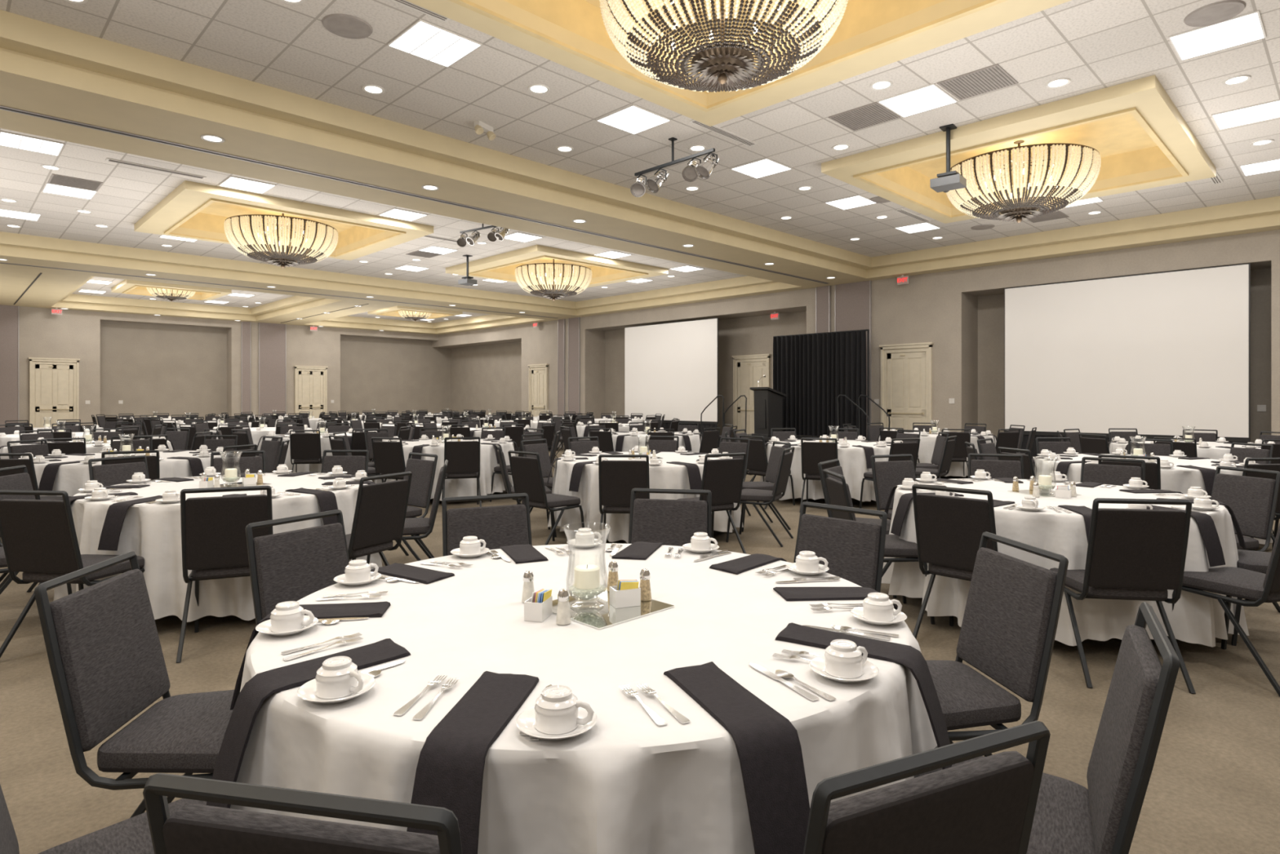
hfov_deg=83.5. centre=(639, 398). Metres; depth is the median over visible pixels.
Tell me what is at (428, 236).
ceiling vent
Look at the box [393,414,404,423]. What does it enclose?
banquet chair
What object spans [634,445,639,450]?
coffee cup
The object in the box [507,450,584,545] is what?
banquet chair
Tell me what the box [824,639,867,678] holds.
coffee cup
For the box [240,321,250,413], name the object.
trim
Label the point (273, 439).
napkin
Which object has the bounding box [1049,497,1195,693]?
banquet chair
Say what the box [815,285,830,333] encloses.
trim
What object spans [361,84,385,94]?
recessed light
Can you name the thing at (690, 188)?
recessed light
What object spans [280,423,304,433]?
banquet chair
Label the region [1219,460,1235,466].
coffee cup
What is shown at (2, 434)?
coffee cup
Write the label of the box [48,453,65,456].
saucer
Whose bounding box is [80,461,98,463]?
saucer
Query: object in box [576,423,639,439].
tablecloth
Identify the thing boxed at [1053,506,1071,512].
fork
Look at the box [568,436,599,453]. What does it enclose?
banquet chair
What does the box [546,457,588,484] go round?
napkin
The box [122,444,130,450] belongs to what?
candle
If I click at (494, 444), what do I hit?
napkin
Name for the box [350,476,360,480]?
saucer
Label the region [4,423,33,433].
banquet chair
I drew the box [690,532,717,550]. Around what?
coffee cup
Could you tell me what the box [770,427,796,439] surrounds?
banquet chair
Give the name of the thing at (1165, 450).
banquet chair
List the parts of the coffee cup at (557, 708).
handle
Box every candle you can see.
[84,434,91,439]
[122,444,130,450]
[224,468,236,477]
[443,433,448,437]
[573,564,599,589]
[640,445,647,452]
[831,434,836,438]
[1038,475,1052,484]
[1133,448,1142,454]
[1185,435,1191,438]
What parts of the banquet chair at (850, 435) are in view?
backrest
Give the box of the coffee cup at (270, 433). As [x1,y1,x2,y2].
[267,431,274,435]
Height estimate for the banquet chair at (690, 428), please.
0.909 m
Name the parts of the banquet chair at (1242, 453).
backrest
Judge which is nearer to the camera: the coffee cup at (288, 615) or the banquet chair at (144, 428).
the coffee cup at (288, 615)
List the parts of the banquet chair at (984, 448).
backrest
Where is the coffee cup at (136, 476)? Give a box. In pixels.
[131,472,145,480]
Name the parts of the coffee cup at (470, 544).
handle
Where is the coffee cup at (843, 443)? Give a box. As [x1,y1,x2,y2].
[840,441,849,445]
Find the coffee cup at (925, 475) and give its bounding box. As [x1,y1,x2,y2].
[920,471,936,479]
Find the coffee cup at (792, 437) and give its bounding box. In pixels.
[789,435,795,439]
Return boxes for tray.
[552,586,674,629]
[631,456,663,459]
[1007,489,1081,497]
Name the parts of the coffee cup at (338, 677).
handle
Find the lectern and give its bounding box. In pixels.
[750,375,786,437]
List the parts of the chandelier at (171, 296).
crown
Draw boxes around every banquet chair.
[0,424,25,434]
[0,453,71,500]
[0,465,38,592]
[0,489,144,657]
[0,546,71,595]
[0,784,206,853]
[4,420,29,426]
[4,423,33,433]
[6,439,49,458]
[18,429,53,443]
[34,551,234,817]
[36,428,71,440]
[40,437,86,456]
[51,422,79,431]
[57,419,80,426]
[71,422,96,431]
[88,455,149,486]
[89,428,123,439]
[91,414,97,424]
[96,413,105,428]
[101,449,159,479]
[103,419,123,431]
[110,435,152,451]
[114,421,128,430]
[115,416,143,433]
[115,426,138,439]
[118,413,133,418]
[120,422,142,439]
[121,417,143,438]
[130,434,167,449]
[133,415,147,438]
[139,419,150,439]
[142,417,160,435]
[142,773,462,853]
[149,417,163,431]
[151,424,162,435]
[153,413,168,417]
[159,422,167,438]
[160,420,177,431]
[164,427,190,449]
[171,414,188,420]
[176,485,272,662]
[179,423,197,450]
[182,417,201,424]
[184,417,204,422]
[185,413,198,418]
[190,421,209,435]
[190,431,213,450]
[195,420,217,431]
[202,428,217,439]
[203,435,237,451]
[204,414,221,420]
[210,450,265,475]
[216,427,222,439]
[217,424,242,439]
[220,416,239,423]
[222,444,257,457]
[227,419,248,427]
[231,429,258,456]
[233,425,260,456]
[239,414,248,422]
[244,509,349,624]
[248,415,253,422]
[250,418,268,427]
[254,414,262,421]
[258,435,282,472]
[261,416,275,426]
[262,413,271,418]
[273,439,289,471]
[275,422,298,434]
[276,419,297,426]
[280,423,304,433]
[283,415,299,419]
[288,413,302,417]
[289,430,323,472]
[292,417,303,426]
[297,415,314,432]
[313,414,336,431]
[315,419,330,432]
[320,449,368,476]
[322,413,335,416]
[324,417,342,426]
[324,421,337,432]
[327,422,351,432]
[328,435,383,482]
[330,414,346,421]
[333,431,374,481]
[345,471,412,565]
[346,413,357,420]
[349,417,363,431]
[350,428,377,462]
[363,420,380,432]
[364,428,389,462]
[365,417,382,422]
[366,459,448,564]
[367,414,382,419]
[370,426,410,461]
[371,437,405,482]
[375,413,386,419]
[376,417,393,423]
[379,422,397,441]
[385,412,397,416]
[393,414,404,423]
[394,420,414,435]
[395,452,437,558]
[399,413,413,420]
[400,416,410,422]
[408,424,416,439]
[411,423,425,439]
[413,411,425,416]
[413,416,430,423]
[415,413,423,418]
[419,427,447,439]
[422,420,437,431]
[423,414,436,423]
[435,413,448,418]
[440,419,457,427]
[441,436,481,506]
[441,493,532,555]
[442,411,451,418]
[447,424,471,437]
[448,417,461,426]
[452,415,467,426]
[461,419,479,427]
[464,413,477,417]
[473,412,485,417]
[480,417,494,427]
[480,427,505,439]
[488,414,502,421]
[489,433,543,502]
[495,444,556,537]
[499,419,518,426]
[500,413,506,421]
[502,423,524,451]
[505,412,511,419]
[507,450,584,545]
[511,413,516,419]
[513,417,530,428]
[516,413,528,417]
[518,414,533,420]
[520,438,553,515]
[524,428,543,438]
[536,419,551,431]
[538,413,552,420]
[540,411,551,414]
[540,422,555,467]
[548,421,563,458]
[549,431,559,490]
[550,414,562,421]
[550,417,565,450]
[550,418,564,456]
[552,417,564,454]
[556,416,582,450]
[560,419,590,456]
[560,426,573,450]
[562,423,577,441]
[564,411,575,416]
[564,414,570,422]
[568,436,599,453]
[571,413,582,422]
[578,417,594,423]
[581,415,595,422]
[587,422,605,439]
[589,427,613,453]
[598,454,649,543]
[599,420,618,431]
[600,413,613,418]
[613,415,628,419]
[615,417,631,423]
[628,488,711,546]
[629,422,650,431]
[630,413,642,418]
[642,420,658,431]
[644,435,679,452]
[645,417,660,428]
[647,428,674,439]
[654,413,662,419]
[659,414,664,428]
[669,418,679,431]
[677,422,697,431]
[677,452,746,554]
[693,427,719,453]
[716,423,733,450]
[719,437,751,515]
[724,431,764,481]
[725,446,795,546]
[728,426,737,442]
[733,429,753,481]
[739,435,795,509]
[741,440,791,532]
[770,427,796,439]
[793,501,887,592]
[799,437,837,512]
[803,720,1050,853]
[817,458,896,598]
[822,469,934,624]
[831,427,859,439]
[842,423,853,431]
[847,425,857,432]
[859,437,919,508]
[866,422,884,440]
[870,453,916,519]
[879,427,919,462]
[896,429,920,442]
[911,484,997,638]
[912,422,936,431]
[914,601,1179,853]
[915,431,949,469]
[915,435,956,478]
[925,531,1068,756]
[937,428,970,478]
[964,422,986,433]
[964,441,978,460]
[968,453,1024,479]
[977,438,998,460]
[978,428,1020,460]
[997,446,1035,479]
[1008,424,1025,453]
[1016,426,1036,454]
[1035,437,1071,456]
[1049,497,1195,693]
[1057,431,1063,441]
[1063,428,1081,453]
[1079,433,1109,453]
[1080,457,1145,485]
[1097,454,1160,489]
[1108,428,1137,441]
[1128,438,1173,456]
[1153,436,1197,457]
[1167,523,1279,697]
[1182,429,1217,441]
[1210,465,1279,612]
[1229,442,1274,533]
[1231,549,1271,645]
[1242,457,1279,542]
[1251,511,1279,550]
[1259,431,1279,443]
[1260,439,1279,463]
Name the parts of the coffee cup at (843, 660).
handle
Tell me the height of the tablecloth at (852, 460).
0.755 m
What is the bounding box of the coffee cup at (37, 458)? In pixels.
[33,455,44,462]
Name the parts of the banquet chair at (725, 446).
backrest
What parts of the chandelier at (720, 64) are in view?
crown, frame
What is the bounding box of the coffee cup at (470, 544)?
[459,535,485,554]
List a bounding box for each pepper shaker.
[103,435,106,442]
[145,446,150,455]
[244,469,249,474]
[257,470,262,483]
[606,560,618,591]
[639,568,651,600]
[1012,476,1018,490]
[1029,475,1035,489]
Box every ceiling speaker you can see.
[321,13,373,39]
[869,195,890,203]
[970,224,995,230]
[1183,0,1246,26]
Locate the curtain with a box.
[773,328,869,439]
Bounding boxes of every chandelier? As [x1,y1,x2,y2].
[146,287,195,302]
[223,213,337,268]
[398,310,431,321]
[515,258,591,301]
[599,0,848,92]
[946,140,1101,222]
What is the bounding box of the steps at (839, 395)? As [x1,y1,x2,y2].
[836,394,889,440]
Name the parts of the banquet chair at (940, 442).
seat, backrest, frame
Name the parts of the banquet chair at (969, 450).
backrest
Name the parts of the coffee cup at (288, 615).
handle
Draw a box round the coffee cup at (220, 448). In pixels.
[216,446,223,451]
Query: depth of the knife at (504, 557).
2.81 m
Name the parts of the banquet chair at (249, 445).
backrest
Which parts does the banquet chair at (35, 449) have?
backrest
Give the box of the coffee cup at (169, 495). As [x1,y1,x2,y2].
[162,489,180,501]
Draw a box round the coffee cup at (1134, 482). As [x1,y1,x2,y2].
[1128,477,1147,486]
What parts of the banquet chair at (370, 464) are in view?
backrest, seat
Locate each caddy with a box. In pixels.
[104,450,113,457]
[134,448,144,455]
[199,476,213,488]
[242,473,256,484]
[450,436,457,441]
[524,588,552,622]
[609,578,640,608]
[640,452,650,459]
[838,438,844,444]
[1055,485,1071,498]
[1136,454,1147,462]
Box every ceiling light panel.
[0,130,64,155]
[0,208,41,221]
[41,182,97,199]
[78,288,106,293]
[87,279,112,284]
[159,235,196,241]
[204,300,229,303]
[218,175,275,193]
[227,293,255,297]
[378,208,427,221]
[386,18,482,67]
[394,264,429,271]
[417,245,457,254]
[455,314,471,316]
[482,278,506,282]
[504,231,542,242]
[593,250,631,258]
[595,104,671,134]
[626,278,653,283]
[669,265,703,271]
[730,157,792,178]
[824,195,875,209]
[877,83,958,117]
[894,222,940,233]
[1066,196,1103,207]
[1168,9,1266,60]
[1210,99,1279,129]
[1239,158,1279,176]
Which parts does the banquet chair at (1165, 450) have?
backrest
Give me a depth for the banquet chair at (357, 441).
11.15 m
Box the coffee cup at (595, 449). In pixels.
[591,446,599,452]
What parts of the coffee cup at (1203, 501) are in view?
handle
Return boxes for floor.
[0,444,1279,853]
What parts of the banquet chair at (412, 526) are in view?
seat, backrest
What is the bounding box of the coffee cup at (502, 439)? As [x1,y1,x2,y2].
[499,437,505,441]
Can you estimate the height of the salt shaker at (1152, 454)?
0.096 m
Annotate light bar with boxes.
[457,223,509,247]
[630,137,718,197]
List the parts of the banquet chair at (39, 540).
backrest, seat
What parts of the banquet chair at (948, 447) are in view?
seat, backrest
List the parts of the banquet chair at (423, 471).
seat, backrest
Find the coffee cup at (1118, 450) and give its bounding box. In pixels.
[1115,447,1127,453]
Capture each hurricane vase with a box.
[81,426,93,443]
[119,434,134,456]
[221,452,242,485]
[562,524,611,609]
[1032,457,1057,493]
[1182,428,1194,442]
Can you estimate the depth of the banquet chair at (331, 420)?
17.58 m
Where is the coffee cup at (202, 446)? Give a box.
[199,444,207,449]
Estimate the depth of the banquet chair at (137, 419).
19.66 m
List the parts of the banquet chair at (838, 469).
backrest, seat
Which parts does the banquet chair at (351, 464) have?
backrest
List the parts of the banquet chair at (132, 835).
backrest, seat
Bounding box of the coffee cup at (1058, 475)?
[1049,471,1066,479]
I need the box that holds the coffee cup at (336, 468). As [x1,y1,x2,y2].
[332,465,342,473]
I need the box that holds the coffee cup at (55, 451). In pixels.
[51,448,61,454]
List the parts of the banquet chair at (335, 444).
backrest, seat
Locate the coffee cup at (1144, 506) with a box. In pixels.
[1128,503,1152,509]
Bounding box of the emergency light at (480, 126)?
[474,120,495,140]
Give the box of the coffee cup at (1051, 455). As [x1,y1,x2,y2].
[1047,452,1060,458]
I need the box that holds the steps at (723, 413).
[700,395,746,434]
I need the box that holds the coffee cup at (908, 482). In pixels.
[902,478,919,487]
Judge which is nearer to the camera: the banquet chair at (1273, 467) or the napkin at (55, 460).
the banquet chair at (1273, 467)
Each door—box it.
[28,357,79,427]
[293,365,328,417]
[528,364,548,416]
[731,353,771,434]
[879,342,933,431]
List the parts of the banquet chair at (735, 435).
backrest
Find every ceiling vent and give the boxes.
[48,173,102,191]
[105,157,206,178]
[391,0,450,22]
[405,250,442,257]
[423,235,457,242]
[688,119,757,146]
[828,102,900,131]
[894,208,930,222]
[937,63,1018,100]
[1027,210,1069,222]
[1208,172,1222,184]
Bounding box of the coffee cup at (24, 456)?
[20,452,33,458]
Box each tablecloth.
[0,431,92,453]
[0,440,173,458]
[32,426,103,433]
[33,450,222,496]
[53,472,382,622]
[132,417,171,438]
[148,420,220,438]
[176,423,251,431]
[209,426,312,449]
[230,543,937,853]
[261,432,373,472]
[275,417,321,431]
[314,420,365,432]
[346,414,399,420]
[374,439,515,500]
[380,423,441,431]
[435,417,485,427]
[440,426,533,456]
[493,420,561,447]
[533,416,572,422]
[547,451,743,543]
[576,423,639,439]
[594,418,644,422]
[612,431,702,453]
[760,440,890,501]
[878,431,995,478]
[881,478,1248,647]
[1032,453,1272,544]
[1108,440,1261,459]
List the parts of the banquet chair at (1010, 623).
seat, backrest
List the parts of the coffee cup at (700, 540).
handle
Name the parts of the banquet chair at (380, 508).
seat, backrest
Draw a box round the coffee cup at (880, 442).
[877,440,886,445]
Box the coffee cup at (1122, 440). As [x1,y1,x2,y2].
[1116,438,1125,442]
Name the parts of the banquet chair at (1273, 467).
backrest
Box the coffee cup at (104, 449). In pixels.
[102,446,111,451]
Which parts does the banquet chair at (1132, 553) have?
seat, backrest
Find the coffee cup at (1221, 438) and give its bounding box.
[1217,436,1226,441]
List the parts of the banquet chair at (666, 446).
backrest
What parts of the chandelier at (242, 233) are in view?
crown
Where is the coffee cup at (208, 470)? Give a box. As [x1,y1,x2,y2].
[204,466,216,474]
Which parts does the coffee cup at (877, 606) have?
handle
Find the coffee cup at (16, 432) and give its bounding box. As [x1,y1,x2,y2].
[13,430,19,434]
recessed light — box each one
[0,198,17,202]
[5,224,21,227]
[40,164,61,170]
[64,0,88,4]
[75,209,92,213]
[93,224,109,227]
[144,273,156,275]
[160,244,173,247]
[200,134,225,142]
[280,0,304,4]
[358,260,368,262]
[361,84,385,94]
[411,258,421,261]
[421,184,439,190]
[475,241,487,244]
[527,84,550,93]
[555,145,573,152]
[572,218,586,223]
[682,244,694,247]
[684,186,699,191]
[688,144,706,151]
[764,262,774,265]
[779,216,792,219]
[797,186,812,191]
[831,143,850,151]
[848,237,860,240]
[869,80,893,90]
[875,215,888,218]
[931,236,943,239]
[1044,77,1071,88]
[1086,210,1102,214]
[1222,75,1251,85]
[1250,138,1274,146]
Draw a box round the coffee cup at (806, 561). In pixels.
[795,551,828,572]
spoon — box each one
[318,619,339,624]
[364,669,381,677]
[378,577,399,582]
[486,551,501,558]
[530,736,539,740]
[604,542,616,551]
[700,550,728,556]
[774,669,835,700]
[792,576,840,580]
[831,625,898,636]
[1170,506,1207,511]
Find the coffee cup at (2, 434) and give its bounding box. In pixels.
[0,432,5,436]
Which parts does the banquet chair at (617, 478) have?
seat, backrest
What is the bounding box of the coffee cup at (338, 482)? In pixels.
[333,477,346,487]
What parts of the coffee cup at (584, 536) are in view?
handle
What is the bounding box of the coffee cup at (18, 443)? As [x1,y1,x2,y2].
[11,442,19,445]
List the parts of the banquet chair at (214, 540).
seat, backrest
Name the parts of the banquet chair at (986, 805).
backrest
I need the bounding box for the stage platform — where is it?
[717,433,869,447]
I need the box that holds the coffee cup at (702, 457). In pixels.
[699,455,710,462]
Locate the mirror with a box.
[220,481,271,487]
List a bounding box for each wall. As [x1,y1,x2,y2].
[19,306,450,425]
[431,229,1279,443]
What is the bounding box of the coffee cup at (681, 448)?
[678,446,684,451]
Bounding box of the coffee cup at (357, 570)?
[344,559,378,582]
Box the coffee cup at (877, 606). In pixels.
[862,591,902,622]
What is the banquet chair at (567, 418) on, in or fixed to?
on the floor
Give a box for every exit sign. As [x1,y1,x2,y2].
[51,307,62,315]
[310,325,317,331]
[533,321,537,327]
[770,311,779,319]
[897,275,908,284]
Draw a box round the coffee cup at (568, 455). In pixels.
[564,453,573,459]
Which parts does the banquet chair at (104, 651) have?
backrest, leg, seat, leg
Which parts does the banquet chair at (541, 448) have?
backrest, seat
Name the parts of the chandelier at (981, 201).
crown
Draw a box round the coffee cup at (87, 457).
[84,455,94,462]
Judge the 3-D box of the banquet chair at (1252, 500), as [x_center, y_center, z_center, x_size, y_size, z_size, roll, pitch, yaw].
[3.834,0.929,4.790,0.569,0.913,0.464,0,0,-11]
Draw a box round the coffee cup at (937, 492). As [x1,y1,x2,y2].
[935,490,955,496]
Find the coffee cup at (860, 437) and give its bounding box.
[857,435,865,439]
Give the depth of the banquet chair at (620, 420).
18.27 m
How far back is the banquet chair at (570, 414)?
25.10 m
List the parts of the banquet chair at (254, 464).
backrest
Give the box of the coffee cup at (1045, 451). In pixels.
[1040,448,1051,454]
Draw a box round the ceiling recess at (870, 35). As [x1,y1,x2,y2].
[405,0,1071,126]
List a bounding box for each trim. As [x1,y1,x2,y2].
[0,105,828,284]
[0,231,576,319]
[0,262,559,318]
[0,267,93,306]
[0,293,435,333]
[0,304,19,427]
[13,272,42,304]
[111,279,231,300]
[133,180,433,260]
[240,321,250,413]
[250,295,396,324]
[258,322,286,416]
[280,303,368,323]
[368,305,462,319]
[431,195,1279,334]
[445,244,668,287]
[557,319,564,416]
[568,316,580,414]
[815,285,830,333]
[834,280,871,436]
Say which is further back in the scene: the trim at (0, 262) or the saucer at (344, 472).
the trim at (0, 262)
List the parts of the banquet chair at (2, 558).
seat, frame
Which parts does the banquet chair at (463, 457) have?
seat, backrest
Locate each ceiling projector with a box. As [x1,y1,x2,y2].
[457,254,476,285]
[929,123,966,192]
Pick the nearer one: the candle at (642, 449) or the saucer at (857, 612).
the saucer at (857, 612)
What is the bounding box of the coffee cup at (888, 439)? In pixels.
[885,437,891,441]
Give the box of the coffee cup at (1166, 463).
[1160,459,1173,466]
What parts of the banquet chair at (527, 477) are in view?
backrest, seat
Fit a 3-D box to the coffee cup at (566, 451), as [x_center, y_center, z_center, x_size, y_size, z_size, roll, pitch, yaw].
[-0.750,0.583,7.677,0.112,0.064,0.080,0,0,-8]
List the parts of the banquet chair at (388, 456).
backrest, seat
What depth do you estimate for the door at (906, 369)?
16.81 m
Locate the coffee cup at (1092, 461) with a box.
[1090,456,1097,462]
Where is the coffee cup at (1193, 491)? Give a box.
[1187,486,1207,496]
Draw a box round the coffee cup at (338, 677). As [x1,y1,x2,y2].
[315,656,364,698]
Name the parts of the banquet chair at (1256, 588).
seat, backrest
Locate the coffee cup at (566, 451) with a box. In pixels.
[564,449,575,454]
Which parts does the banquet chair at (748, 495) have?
seat, backrest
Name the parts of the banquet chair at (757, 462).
backrest, seat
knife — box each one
[318,617,368,621]
[358,660,405,673]
[380,575,418,582]
[490,550,511,561]
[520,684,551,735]
[609,543,622,555]
[693,551,731,561]
[749,662,818,701]
[775,578,839,582]
[803,625,890,639]
[1003,503,1020,508]
[1161,506,1200,511]
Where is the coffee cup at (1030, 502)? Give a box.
[1022,496,1038,508]
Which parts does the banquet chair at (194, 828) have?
backrest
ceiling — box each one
[0,0,1279,257]
[0,128,746,302]
[71,276,489,323]
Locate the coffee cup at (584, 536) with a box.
[574,527,601,545]
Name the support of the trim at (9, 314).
attached to the wall at (153, 364)
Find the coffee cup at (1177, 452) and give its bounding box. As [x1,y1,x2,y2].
[1173,449,1184,455]
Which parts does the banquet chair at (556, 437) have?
backrest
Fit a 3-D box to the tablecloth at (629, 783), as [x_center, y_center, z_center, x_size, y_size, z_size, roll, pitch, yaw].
[-0.160,1.002,2.202,2.008,0.755,2.023,0,0,-26]
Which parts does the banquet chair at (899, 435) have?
backrest, frame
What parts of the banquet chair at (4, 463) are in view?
backrest, frame, seat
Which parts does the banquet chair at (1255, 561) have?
frame, seat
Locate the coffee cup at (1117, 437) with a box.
[1111,435,1120,440]
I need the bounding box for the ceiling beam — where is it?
[0,9,871,286]
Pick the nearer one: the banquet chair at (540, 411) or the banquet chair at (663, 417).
the banquet chair at (663, 417)
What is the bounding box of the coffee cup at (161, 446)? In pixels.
[157,444,166,449]
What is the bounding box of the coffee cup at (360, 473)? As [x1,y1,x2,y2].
[355,470,366,478]
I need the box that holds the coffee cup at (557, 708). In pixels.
[534,684,594,734]
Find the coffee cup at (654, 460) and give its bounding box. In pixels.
[649,457,662,463]
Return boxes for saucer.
[33,460,48,463]
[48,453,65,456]
[78,487,106,492]
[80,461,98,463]
[84,494,115,501]
[126,478,151,483]
[155,497,180,503]
[195,454,210,457]
[199,472,221,476]
[255,615,318,635]
[256,493,280,497]
[271,470,292,473]
[297,672,375,703]
[327,471,347,475]
[328,484,351,489]
[333,571,381,586]
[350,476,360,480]
[450,546,489,557]
[515,706,596,739]
[560,457,575,461]
[566,538,602,548]
[648,462,662,466]
[675,450,688,453]
[682,542,719,553]
[786,562,829,575]
[808,655,879,683]
[849,606,906,625]
[897,484,911,489]
[915,478,937,482]
[969,475,991,479]
[1014,504,1045,511]
[1044,457,1061,460]
[1052,479,1067,481]
[1063,452,1078,454]
[1123,484,1149,488]
[1160,466,1174,468]
[1168,454,1186,457]
[1181,493,1211,499]
[1191,503,1220,510]
[1196,445,1211,448]
[1218,458,1237,461]
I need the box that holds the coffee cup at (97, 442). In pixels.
[94,440,102,444]
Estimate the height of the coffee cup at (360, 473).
0.064 m
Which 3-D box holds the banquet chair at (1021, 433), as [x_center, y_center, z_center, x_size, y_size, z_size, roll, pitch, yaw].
[6.427,0.930,12.695,0.564,0.909,0.458,0,0,-5]
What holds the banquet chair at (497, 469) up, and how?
on the floor
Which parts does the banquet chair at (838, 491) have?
backrest, seat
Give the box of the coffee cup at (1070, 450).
[1066,447,1075,453]
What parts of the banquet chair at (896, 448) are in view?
seat, backrest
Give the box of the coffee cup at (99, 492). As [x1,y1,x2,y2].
[91,487,108,497]
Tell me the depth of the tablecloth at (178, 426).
16.32 m
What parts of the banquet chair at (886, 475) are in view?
seat, backrest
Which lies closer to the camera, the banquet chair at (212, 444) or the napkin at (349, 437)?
the banquet chair at (212, 444)
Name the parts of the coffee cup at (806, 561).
handle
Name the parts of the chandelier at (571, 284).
crown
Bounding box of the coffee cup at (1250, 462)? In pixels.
[1243,457,1255,463]
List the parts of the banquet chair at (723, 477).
seat, backrest, frame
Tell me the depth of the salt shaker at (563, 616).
1.98 m
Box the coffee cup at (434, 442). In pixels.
[431,440,438,444]
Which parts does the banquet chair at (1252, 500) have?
backrest, seat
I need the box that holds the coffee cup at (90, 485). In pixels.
[84,480,102,489]
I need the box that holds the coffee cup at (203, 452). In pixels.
[200,449,208,455]
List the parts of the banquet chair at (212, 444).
backrest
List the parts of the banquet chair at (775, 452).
seat, backrest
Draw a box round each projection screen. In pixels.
[624,317,718,434]
[1004,262,1250,458]
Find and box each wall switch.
[118,400,123,404]
[874,399,879,404]
[948,398,954,403]
[1257,404,1266,411]
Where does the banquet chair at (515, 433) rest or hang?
on the floor
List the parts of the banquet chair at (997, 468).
backrest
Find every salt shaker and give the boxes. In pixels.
[112,448,117,457]
[200,472,206,480]
[213,475,220,487]
[521,570,534,603]
[555,588,570,625]
[628,449,631,459]
[652,449,656,457]
[1032,481,1039,497]
[1070,481,1076,497]
[1150,452,1155,462]
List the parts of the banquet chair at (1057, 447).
backrest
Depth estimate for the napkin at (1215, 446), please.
9.08 m
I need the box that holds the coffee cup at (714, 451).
[711,448,719,453]
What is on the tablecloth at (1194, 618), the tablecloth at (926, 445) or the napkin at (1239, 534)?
the napkin at (1239, 534)
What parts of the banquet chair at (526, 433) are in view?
backrest, frame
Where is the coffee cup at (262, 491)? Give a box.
[260,485,275,495]
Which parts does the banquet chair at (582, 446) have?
backrest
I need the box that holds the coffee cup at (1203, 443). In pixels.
[1200,441,1208,446]
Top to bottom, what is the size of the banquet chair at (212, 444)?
0.913 m
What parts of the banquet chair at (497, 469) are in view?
seat, backrest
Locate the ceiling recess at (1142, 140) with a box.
[821,75,1216,223]
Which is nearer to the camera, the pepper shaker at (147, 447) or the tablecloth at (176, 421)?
the pepper shaker at (147, 447)
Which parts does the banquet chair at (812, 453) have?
seat, backrest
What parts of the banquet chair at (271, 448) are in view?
frame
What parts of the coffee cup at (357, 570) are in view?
handle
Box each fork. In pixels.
[280,632,362,654]
[282,636,363,660]
[315,594,382,600]
[323,591,387,597]
[393,675,447,715]
[412,677,459,719]
[420,562,462,568]
[430,560,473,565]
[545,546,565,555]
[555,546,575,554]
[619,684,666,725]
[635,683,690,724]
[665,546,673,556]
[674,547,683,557]
[755,564,786,573]
[761,568,788,576]
[772,653,810,661]
[781,648,821,656]
[808,602,862,607]
[810,606,854,611]
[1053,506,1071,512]
[1153,493,1180,494]
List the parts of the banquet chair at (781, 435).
backrest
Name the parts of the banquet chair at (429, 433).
backrest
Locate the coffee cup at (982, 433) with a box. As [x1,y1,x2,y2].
[980,431,987,435]
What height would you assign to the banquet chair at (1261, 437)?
0.909 m
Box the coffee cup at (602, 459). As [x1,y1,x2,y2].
[595,456,608,462]
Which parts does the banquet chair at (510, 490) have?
backrest, seat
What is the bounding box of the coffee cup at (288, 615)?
[270,600,314,632]
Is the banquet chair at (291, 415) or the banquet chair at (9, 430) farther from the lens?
the banquet chair at (291, 415)
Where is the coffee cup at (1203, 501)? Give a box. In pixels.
[1193,495,1218,507]
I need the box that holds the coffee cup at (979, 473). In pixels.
[974,469,990,477]
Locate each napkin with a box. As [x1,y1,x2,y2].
[20,442,44,444]
[38,460,84,490]
[44,456,67,458]
[44,458,61,461]
[51,440,66,442]
[65,453,94,455]
[69,492,137,502]
[97,495,162,551]
[99,484,150,488]
[154,477,193,481]
[163,449,189,452]
[166,456,204,476]
[206,638,410,808]
[222,493,246,496]
[230,601,391,710]
[236,472,244,477]
[256,435,284,450]
[271,435,287,440]
[277,471,318,476]
[284,487,337,524]
[318,475,355,479]
[321,480,375,484]
[338,435,351,446]
[370,562,454,583]
[406,671,538,853]
[411,444,430,459]
[470,430,479,436]
[480,442,502,463]
[483,439,499,440]
[490,440,518,450]
[497,544,548,564]
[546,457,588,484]
[568,460,596,492]
[574,453,597,456]
[583,425,591,436]
[604,451,622,454]
[611,541,665,559]
[615,434,631,451]
[663,661,809,853]
[666,461,702,489]
[674,434,691,451]
[680,452,708,455]
[709,553,786,574]
[773,586,897,609]
[774,622,951,768]
[779,440,795,441]
[782,444,798,448]
[852,444,875,468]
[884,484,946,514]
[890,492,964,536]
[936,478,973,484]
[970,435,986,444]
[993,499,1014,506]
[995,477,1023,483]
[1031,457,1072,463]
[1055,460,1091,478]
[1057,454,1078,457]
[1057,505,1092,543]
[1075,481,1105,487]
[1080,453,1102,455]
[1107,441,1137,444]
[1118,488,1182,493]
[1124,444,1128,454]
[1146,504,1225,566]
[1156,497,1246,549]
[1176,465,1215,498]
[1177,457,1209,459]
[1210,461,1243,463]
[1211,463,1244,467]
[1215,446,1231,448]
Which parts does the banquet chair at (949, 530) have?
seat, backrest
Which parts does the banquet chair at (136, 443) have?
backrest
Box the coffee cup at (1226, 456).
[1222,453,1237,459]
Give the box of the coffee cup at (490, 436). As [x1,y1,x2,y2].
[487,434,493,438]
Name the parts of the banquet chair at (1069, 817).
seat, backrest, frame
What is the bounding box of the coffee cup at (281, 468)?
[276,464,288,471]
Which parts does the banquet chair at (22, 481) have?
backrest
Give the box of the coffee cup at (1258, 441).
[1254,439,1264,443]

